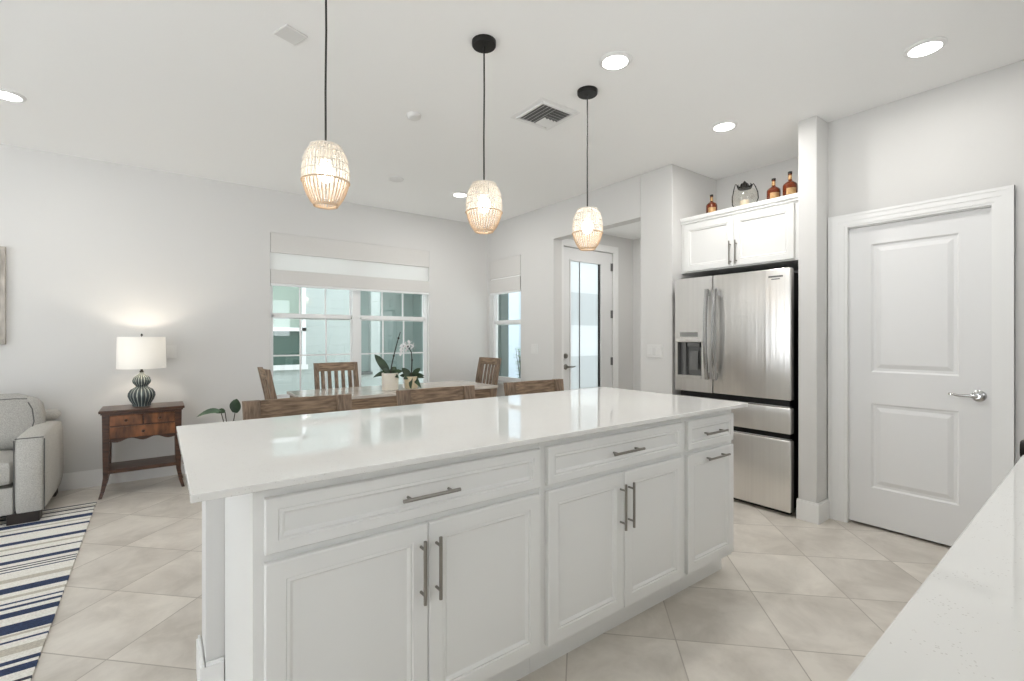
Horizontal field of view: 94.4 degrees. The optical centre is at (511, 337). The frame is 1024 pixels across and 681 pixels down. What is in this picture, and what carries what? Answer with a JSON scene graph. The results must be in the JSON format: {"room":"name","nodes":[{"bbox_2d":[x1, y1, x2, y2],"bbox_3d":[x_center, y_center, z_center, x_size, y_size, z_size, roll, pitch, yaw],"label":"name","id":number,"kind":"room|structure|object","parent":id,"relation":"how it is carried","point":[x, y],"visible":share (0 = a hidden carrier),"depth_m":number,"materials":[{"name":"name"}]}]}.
{"room":"kitchen","nodes":[
{"label":"kitchen","id":0,"kind":"room"},
{"bbox_2d":[202,498,224,680],"bbox_3d":[-0.181,0.824,2.422,2.342,0.893,0.173,0,0,-37],"label":"wall","id":1,"kind":"structure","parent":0,"point":[213,511],"depth_m":1.67,"materials":[{"name":"white paint"}]},
{"bbox_2d":[196,635,223,680],"bbox_3d":[-0.188,1.200,2.417,2.359,0.140,0.207,0,0,-37],"label":"baseboard","id":2,"kind":"structure","parent":1,"relation":"attached to","point":[213,670],"depth_m":1.66,"materials":[{"name":"white paint"}]},
{"bbox_2d":[0,144,486,473],"bbox_3d":[-3.450,-0.122,4.218,7.924,2.785,0.140,0,0,-37],"label":"wall","id":3,"kind":"structure","parent":0,"point":[98,252],"depth_m":4.32,"materials":[{"name":"white paint"}]},
{"bbox_2d":[0,246,5,344],"bbox_3d":[-4.314,-0.325,3.457,0.860,0.766,0.040,0,0,-37],"label":"framed art","id":4,"kind":"object","parent":3,"relation":"attached to","point":[2,248],"visible":1,"depth_m":3.69,"materials":[{"name":"fabric"}]},
{"bbox_2d":[58,459,184,491],"bbox_3d":[-3.453,1.200,4.117,7.799,0.140,0.017,0,0,-37],"label":"baseboard","id":5,"kind":"structure","parent":3,"relation":"attached to","point":[90,478],"depth_m":4.06,"materials":[{"name":"white paint"}]},
{"bbox_2d":[167,345,175,357],"bbox_3d":[-3.132,0.134,4.362,0.072,0.116,0.009,0,0,-37],"label":"light switch","id":6,"kind":"object","parent":3,"relation":"attached to","point":[171,349],"visible":1,"depth_m":4.36,"materials":[{"name":"white plastic"}]},
{"bbox_2d":[270,252,426,398],"bbox_3d":[-1.813,-0.203,5.471,1.799,1.747,0.074,0,0,-37],"label":"window","id":7,"kind":"structure","parent":3,"relation":"in","point":[355,317],"depth_m":5.43,"materials":[{"name":"white plastic"}]},
{"bbox_2d":[270,232,428,294],"bbox_3d":[-1.767,-0.804,5.411,1.795,0.544,0.040,0,0,-37],"label":"roman shade","id":8,"kind":"object","parent":7,"relation":"attached to","point":[296,261],"visible":1,"depth_m":5.32,"materials":[{"name":"fabric"}]},
{"bbox_2d":[31,474,950,680],"bbox_3d":[-0.432,1.330,1.496,9.500,0.120,8.114,0,0,-37],"label":"floor","id":9,"kind":"structure","parent":0,"point":[794,599],"depth_m":2.25,"materials":[{"name":"tile"}]},
{"bbox_2d":[0,501,96,680],"bbox_3d":[-3.297,1.266,1.425,2.825,0.009,3.430,0,0,-37],"label":"rug","id":10,"kind":"object","parent":9,"relation":"on","point":[37,558],"visible":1,"depth_m":2.49,"materials":[{"name":"fabric"}]},
{"bbox_2d":[0,393,63,525],"bbox_3d":[-4.283,0.840,2.957,2.132,0.861,0.857,0,0,-37],"label":"sofa","id":11,"kind":"object","parent":10,"relation":"on","point":[31,446],"visible":1,"depth_m":3.27,"materials":[{"name":"grey fabric"}]},
{"bbox_2d":[0,450,12,485],"bbox_3d":[-3.871,0.913,3.143,0.917,0.217,0.650,0,0,-37],"label":"seat cushion","id":12,"kind":"object","parent":11,"relation":"on","point":[6,456],"depth_m":3.17,"materials":[{"name":"grey fabric"}]},
{"bbox_2d":[0,393,45,449],"bbox_3d":[-3.956,0.632,3.322,0.990,0.428,0.277,0,0,-37],"label":"cushion","id":13,"kind":"object","parent":11,"relation":"on","point":[19,413],"depth_m":3.47,"materials":[{"name":"grey fabric"}]},
{"bbox_2d":[98,401,184,499],"bbox_3d":[-3.105,0.925,3.996,0.558,0.690,0.361,0,0,-37],"label":"end table","id":14,"kind":"object","parent":9,"relation":"on","point":[120,423],"visible":0.97,"depth_m":3.89,"materials":[{"name":"brown wood"}]},
{"bbox_2d":[116,334,165,406],"bbox_3d":[-3.128,0.274,4.004,0.336,0.612,0.336,0,0,-37],"label":"table lamp","id":15,"kind":"object","parent":14,"relation":"on","point":[141,353],"visible":1,"depth_m":3.92,"materials":[{"name":"fabric"}]},
{"bbox_2d":[108,455,175,473],"bbox_3d":[-3.106,1.070,3.998,0.472,0.030,0.295,0,0,-37],"label":"shelf","id":16,"kind":"object","parent":14,"relation":"attached to","point":[164,461],"depth_m":3.96,"materials":[{"name":"brown wood"}]},
{"bbox_2d":[197,399,240,421],"bbox_3d":[-2.564,0.913,4.247,0.309,0.714,0.398,0,0,35],"label":"potted plant","id":17,"kind":"object","parent":9,"relation":"on","point":[235,406],"visible":0.19,"depth_m":4.26,"materials":[{"name":"green plant"}]},
{"bbox_2d":[257,367,276,399],"bbox_3d":[-1.888,0.766,4.134,0.558,1.008,0.444,0,0,-36],"label":"dining chair","id":18,"kind":"object","parent":9,"relation":"on","point":[265,375],"visible":0.2,"depth_m":3.89,"materials":[{"name":"brown wood"}]},
{"bbox_2d":[242,394,351,419],"bbox_3d":[-0.982,0.791,2.298,0.522,0.957,0.477,0,0,-37],"label":"counter stool","id":19,"kind":"object","parent":9,"relation":"on","point":[253,409],"visible":0.13,"depth_m":2.45,"materials":[{"name":"brown wood"}]},
{"bbox_2d":[313,362,358,388],"bbox_3d":[-1.671,0.766,4.699,0.444,1.008,0.558,0,0,-37],"label":"dining chair","id":20,"kind":"object","parent":9,"relation":"on","point":[334,366],"visible":0.2,"depth_m":4.88,"materials":[{"name":"brown wood"}]},
{"bbox_2d":[225,443,539,680],"bbox_3d":[-0.444,0.824,1.691,0.932,0.893,0.676,0,0,-37],"label":"base cabinet","id":21,"kind":"object","parent":9,"relation":"on","point":[429,571],"visible":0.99,"depth_m":1.41,"materials":[{"name":"white paint"}]},
{"bbox_2d":[176,387,747,502],"bbox_3d":[-0.032,0.366,2.232,2.503,0.020,1.035,0,0,-37],"label":"countertop","id":22,"kind":"structure","parent":21,"relation":"on","point":[230,458],"depth_m":1.77,"materials":[{"name":"white stone"}]},
{"bbox_2d":[287,380,497,409],"bbox_3d":[-1.137,0.890,4.744,1.910,0.760,0.760,0,0,-37],"label":"dining table","id":23,"kind":"object","parent":9,"relation":"on","point":[363,397],"visible":0.38,"depth_m":4.45,"materials":[{"name":"brown wood"}]},
{"bbox_2d":[374,332,401,390],"bbox_3d":[-1.204,0.229,4.579,0.294,0.561,0.172,0,0,-10],"label":"orchid","id":24,"kind":"object","parent":23,"relation":"on","point":[390,377],"visible":1,"depth_m":4.55,"materials":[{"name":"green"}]},
{"bbox_2d":[398,340,423,388],"bbox_3d":[-0.998,0.268,4.735,0.253,0.483,0.229,0,0,-37],"label":"orchid","id":25,"kind":"object","parent":23,"relation":"on","point":[411,381],"visible":1,"depth_m":4.73,"materials":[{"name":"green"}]},
{"bbox_2d":[396,385,474,405],"bbox_3d":[-0.345,0.791,2.774,0.522,0.957,0.477,0,0,-37],"label":"counter stool","id":26,"kind":"object","parent":9,"relation":"on","point":[452,393],"visible":0.15,"depth_m":2.94,"materials":[{"name":"brown wood"}]},
{"bbox_2d":[475,357,501,396],"bbox_3d":[-0.474,0.766,5.894,0.558,1.008,0.444,0,0,-38],"label":"dining chair","id":27,"kind":"object","parent":9,"relation":"on","point":[495,362],"visible":0.23,"depth_m":6.03,"materials":[{"name":"brown wood"}]},
{"bbox_2d":[503,379,563,395],"bbox_3d":[0.280,0.791,3.241,0.522,0.957,0.477,0,0,-37],"label":"counter stool","id":28,"kind":"object","parent":9,"relation":"on","point":[535,386],"visible":0.14,"depth_m":3.40,"materials":[{"name":"brown wood"}]},
{"bbox_2d":[529,418,682,672],"bbox_3d":[0.285,0.824,2.236,0.884,0.893,0.676,0,0,-37],"label":"base cabinet","id":29,"kind":"object","parent":9,"relation":"on","point":[611,502],"visible":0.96,"depth_m":1.95,"materials":[{"name":"white paint"}]},
{"bbox_2d":[670,410,733,596],"bbox_3d":[0.826,0.824,2.641,0.464,0.893,0.676,0,0,-37],"label":"base cabinet","id":30,"kind":"object","parent":9,"relation":"on","point":[707,454],"visible":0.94,"depth_m":2.40,"materials":[{"name":"white paint"}]},
{"bbox_2d":[675,267,797,514],"bbox_3d":[1.942,0.389,3.893,0.798,1.762,0.926,0,0,-37],"label":"refrigerator","id":31,"kind":"object","parent":9,"relation":"on","point":[736,334],"visible":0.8,"depth_m":3.55,"materials":[{"name":"silver metal"}]},
{"bbox_2d":[1020,440,1023,456],"bbox_3d":[2.036,0.796,1.442,0.758,0.947,0.718,0,0,-38],"label":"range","id":32,"kind":"object","parent":9,"relation":"on","point":[1021,441],"visible":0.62,"depth_m":1.53,"materials":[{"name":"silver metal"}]},
{"bbox_3d":[0.827,0.824,0.496,0.758,0.893,0.655,0,0,-38],"label":"base cabinet","id":33,"kind":"object","parent":9,"relation":"on","visible":0},
{"bbox_2d":[847,455,1023,680],"bbox_3d":[1.045,0.366,0.539,1.901,0.020,0.790,0,0,-38],"label":"countertop","id":34,"kind":"structure","parent":33,"relation":"on","point":[965,621],"depth_m":0.61,"materials":[{"name":"white stone"}]},
{"bbox_2d":[0,0,1023,225],"bbox_3d":[-0.432,-1.569,1.496,9.500,0.132,8.114,0,0,-37],"label":"ceiling","id":35,"kind":"structure","parent":0,"point":[207,89],"depth_m":2.81,"materials":[{"name":"white paint"}]},
{"bbox_2d":[0,88,26,101],"bbox_3d":[-3.153,-1.509,2.958,0.176,0.012,0.176,0,0,-37],"label":"recessed light","id":36,"kind":"object","parent":35,"relation":"in","point":[5,94],"visible":1,"depth_m":2.96,"materials":[{"name":"white paint"}]},
{"bbox_2d":[300,0,349,209],"bbox_3d":[-0.767,-1.026,1.951,0.192,0.977,0.192,0,0,-23],"label":"pendant lamp","id":37,"kind":"object","parent":35,"relation":"hanging from","point":[325,172],"visible":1,"depth_m":1.93,"materials":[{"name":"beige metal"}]},
{"bbox_2d":[321,143,330,161],"bbox_3d":[-0.767,-0.760,1.951,0.040,0.067,0.040,0,0,-37],"label":"socket","id":38,"kind":"object","parent":37,"relation":"attached to","point":[325,149],"depth_m":1.94,"materials":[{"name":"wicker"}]},
{"bbox_2d":[407,112,420,120],"bbox_3d":[-0.668,-1.502,3.232,0.100,0.026,0.100,0,0,-37],"label":"smoke detector","id":39,"kind":"object","parent":35,"relation":"attached to","point":[413,116],"visible":1,"depth_m":3.21,"materials":[{"name":"white plastic"}]},
{"bbox_2d":[452,192,466,196],"bbox_3d":[-0.553,-1.509,5.022,0.176,0.012,0.176,0,0,-37],"label":"recessed light","id":40,"kind":"object","parent":35,"relation":"in","point":[456,194],"visible":0.95,"depth_m":5.00,"materials":[{"name":"white paint"}]},
{"bbox_2d":[465,34,502,233],"bbox_3d":[-0.143,-1.026,2.430,0.192,0.977,0.192,0,0,40],"label":"pendant lamp","id":41,"kind":"object","parent":35,"relation":"hanging from","point":[481,43],"visible":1,"depth_m":2.40,"materials":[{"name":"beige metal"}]},
{"bbox_2d":[480,182,486,195],"bbox_3d":[-0.143,-0.760,2.430,0.040,0.067,0.040,0,0,-37],"label":"socket","id":42,"kind":"object","parent":41,"relation":"attached to","point":[484,183],"depth_m":2.41,"materials":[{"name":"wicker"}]},
{"bbox_2d":[510,97,580,130],"bbox_3d":[0.225,-1.505,3.230,0.340,0.019,0.340,0,0,-37],"label":"ceiling vent","id":43,"kind":"object","parent":35,"relation":"in","point":[545,114],"visible":1,"depth_m":3.21,"materials":[{"name":"white metal"}]},
{"bbox_2d":[572,85,602,250],"bbox_3d":[0.464,-1.026,2.914,0.192,0.977,0.192,0,0,40],"label":"pendant lamp","id":44,"kind":"object","parent":35,"relation":"hanging from","point":[587,92],"visible":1,"depth_m":2.88,"materials":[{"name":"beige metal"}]},
{"bbox_2d":[584,208,590,219],"bbox_3d":[0.464,-0.760,2.914,0.040,0.067,0.040,0,0,-37],"label":"socket","id":45,"kind":"object","parent":44,"relation":"attached to","point":[588,216],"depth_m":2.90,"materials":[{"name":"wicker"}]},
{"bbox_2d":[599,51,631,70],"bbox_3d":[0.565,-1.509,2.596,0.176,0.012,0.176,0,0,-37],"label":"recessed light","id":46,"kind":"object","parent":35,"relation":"in","point":[614,60],"visible":1,"depth_m":2.58,"materials":[{"name":"white paint"}]},
{"bbox_2d":[711,120,737,131],"bbox_3d":[1.520,-1.509,3.395,0.176,0.012,0.176,0,0,-37],"label":"recessed light","id":47,"kind":"object","parent":35,"relation":"in","point":[725,125],"visible":1,"depth_m":3.37,"materials":[{"name":"white paint"}]},
{"bbox_2d":[903,37,947,57],"bbox_3d":[2.159,-1.509,2.477,0.176,0.012,0.176,0,0,-37],"label":"recessed light","id":48,"kind":"object","parent":35,"relation":"in","point":[925,47],"visible":1,"depth_m":2.46,"materials":[{"name":"white paint"}]},
{"bbox_2d":[487,174,640,396],"bbox_3d":[0.480,-0.122,5.473,0.125,2.785,2.555,0,0,-37],"label":"wall","id":49,"kind":"structure","parent":0,"point":[537,235],"depth_m":5.49,"materials":[{"name":"white paint"}]},
{"bbox_2d":[490,255,520,294],"bbox_3d":[-0.087,-0.795,6.158,0.040,0.457,0.668,0,0,-37],"label":"roman shade","id":50,"kind":"object","parent":49,"relation":"attached to","point":[505,273],"visible":0.98,"depth_m":6.12,"materials":[{"name":"fabric"}]},
{"bbox_2d":[493,295,520,381],"bbox_3d":[-0.026,-0.217,6.195,0.070,1.615,0.687,0,0,-37],"label":"window","id":51,"kind":"structure","parent":49,"relation":"in","point":[496,322],"depth_m":6.43,"materials":[{"name":"white plastic"}]},
{"bbox_2d":[564,232,632,389],"bbox_3d":[1.036,-0.122,5.982,1.376,2.785,0.120,0,0,-37],"label":"wall","id":52,"kind":"structure","parent":0,"point":[625,246],"depth_m":6.24,"materials":[{"name":"white paint"}]},
{"bbox_2d":[564,247,612,390],"bbox_3d":[0.949,0.092,5.857,0.883,2.332,0.100,0,0,-37],"label":"door","id":53,"kind":"structure","parent":52,"relation":"in","point":[588,312],"depth_m":5.87,"materials":[{"name":"white paint"}]},
{"bbox_2d":[562,239,617,387],"bbox_3d":[0.959,0.055,5.836,1.032,2.430,0.022,0,0,-37],"label":"trim","id":54,"kind":"structure","parent":52,"relation":"attached to","point":[566,242],"depth_m":6.10,"materials":[{"name":"white paint"}]},
{"bbox_2d":[596,221,640,239],"bbox_3d":[1.459,-1.411,5.417,1.376,0.209,1.292,0,0,-37],"label":"ceiling","id":55,"kind":"structure","parent":0,"point":[633,230],"depth_m":5.86,"materials":[{"name":"white paint"}]},
{"bbox_2d":[633,238,640,390],"bbox_3d":[2.125,-0.122,5.776,0.120,2.785,1.754,0,0,-37],"label":"wall","id":56,"kind":"structure","parent":0,"point":[636,242],"depth_m":6.29,"materials":[{"name":"white paint"}]},
{"bbox_2d":[641,164,715,394],"bbox_3d":[1.898,-0.122,4.725,1.501,2.785,0.342,0,0,-37],"label":"wall","id":57,"kind":"structure","parent":0,"point":[672,193],"depth_m":4.26,"materials":[{"name":"white paint"}]},
{"bbox_2d":[647,345,662,357],"bbox_3d":[1.288,0.126,4.279,0.009,0.116,0.165,0,0,-37],"label":"light switch","id":58,"kind":"object","parent":57,"relation":"attached to","point":[656,351],"visible":1,"depth_m":4.27,"materials":[{"name":"white plastic"}]},
{"bbox_2d":[716,157,797,272],"bbox_3d":[2.350,-0.122,4.146,0.110,2.785,1.127,0,0,-37],"label":"wall","id":59,"kind":"structure","parent":0,"point":[761,177],"depth_m":4.27,"materials":[{"name":"white paint"}]},
{"bbox_2d":[680,193,797,276],"bbox_3d":[2.015,-0.805,3.965,0.616,0.483,1.011,0,0,-37],"label":"upper cabinet","id":60,"kind":"object","parent":59,"relation":"attached to","point":[760,235],"visible":0.83,"depth_m":3.78,"materials":[{"name":"white paint"}]},
{"bbox_2d":[706,194,716,212],"bbox_3d":[1.719,-1.137,4.082,0.090,0.178,0.091,0,0,30],"label":"bottle","id":61,"kind":"object","parent":60,"relation":"on","point":[711,206],"visible":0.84,"depth_m":4.05,"materials":[{"name":"orange glass"}]},
{"bbox_2d":[732,181,758,206],"bbox_3d":[1.905,-1.165,3.882,0.199,0.234,0.199,0,0,-2],"label":"lantern","id":62,"kind":"object","parent":60,"relation":"on","point":[744,186],"visible":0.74,"depth_m":3.85,"materials":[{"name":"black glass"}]},
{"bbox_2d":[740,200,748,204],"bbox_3d":[1.905,-1.091,3.882,0.070,0.063,0.070,0,0,-37],"label":"candle","id":63,"kind":"object","parent":62,"relation":"on","point":[742,202],"depth_m":3.85,"materials":[{"name":"beige wax"}]},
{"bbox_2d":[767,178,780,198],"bbox_3d":[2.026,-1.137,3.671,0.096,0.180,0.097,0,0,30],"label":"bottle","id":64,"kind":"object","parent":60,"relation":"on","point":[773,192],"visible":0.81,"depth_m":3.64,"materials":[{"name":"orange glass"}]},
{"bbox_2d":[783,171,797,195],"bbox_3d":[2.097,-1.147,3.575,0.098,0.200,0.099,0,0,30],"label":"bottle","id":65,"kind":"object","parent":60,"relation":"on","point":[790,187],"visible":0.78,"depth_m":3.54,"materials":[{"name":"orange glass"}]},
{"bbox_2d":[798,115,827,502],"bbox_3d":[2.328,-0.122,3.491,0.711,2.785,0.119,0,0,-37],"label":"wall pillar","id":66,"kind":"structure","parent":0,"point":[812,131],"depth_m":3.28,"materials":[{"name":"white paint"}]},
{"bbox_2d":[796,498,829,524],"bbox_3d":[2.108,1.200,3.318,0.186,0.140,0.140,0,0,-37],"label":"baseboard","id":67,"kind":"structure","parent":66,"relation":"attached to","point":[816,513],"depth_m":3.26,"materials":[{"name":"white paint"}]},
{"bbox_2d":[828,60,1023,463],"bbox_3d":[2.866,-0.122,2.594,0.120,2.785,1.963,0,0,-37],"label":"wall","id":68,"kind":"structure","parent":0,"point":[966,135],"depth_m":2.86,"materials":[{"name":"white paint"}]},
{"bbox_2d":[848,206,991,545],"bbox_3d":[2.544,0.262,2.992,0.158,2.016,0.710,0,0,-37],"label":"door","id":69,"kind":"structure","parent":68,"relation":"in","point":[920,288],"depth_m":2.96,"materials":[{"name":"white paint"}]},
{"bbox_2d":[828,185,1014,522],"bbox_3d":[2.495,0.216,2.971,0.022,2.108,0.904,0,0,-37],"label":"trim","id":70,"kind":"structure","parent":68,"relation":"attached to","point":[1002,199],"depth_m":2.80,"materials":[{"name":"white paint"}]},
{"label":"outside","id":71,"kind":"structure","parent":0,"visible":0},
{"bbox_3d":[-5.430,1.470,15.614,38.000,0.100,20.486,0,0,-37],"label":"ground","id":72,"kind":"structure","parent":71,"visible":0},
{"bbox_2d":[273,286,422,394],"bbox_3d":[-6.987,-1.680,6.507,14.600,6.200,1.910,0,0,-37],"label":"house","id":73,"kind":"structure","parent":72,"relation":"on","point":[285,299],"depth_m":8.30,"materials":[{"name":"grey"}]},
{"bbox_2d":[498,293,507,376],"bbox_3d":[-0.154,-0.155,7.438,0.140,3.150,0.140,0,0,-37],"label":"porch post","id":74,"kind":"object","parent":72,"relation":"on","point":[503,298],"visible":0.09,"depth_m":7.37,"materials":[{"name":"grey"}]},
{"bbox_2d":[508,292,520,377],"bbox_3d":[2.380,-1.580,15.188,14.000,6.000,0.320,0,0,-37],"label":"building","id":75,"kind":"structure","parent":72,"relation":"on","point":[514,299],"depth_m":13.29,"materials":[{"name":"white paint"}]},
{"bbox_2d":[513,344,520,377],"bbox_3d":[0.203,0.772,8.046,0.514,1.299,0.408,0,0,-37],"label":"shrub","id":76,"kind":"object","parent":72,"relation":"on","point":[518,355],"visible":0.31,"depth_m":7.96,"materials":[{"name":"green plant"}]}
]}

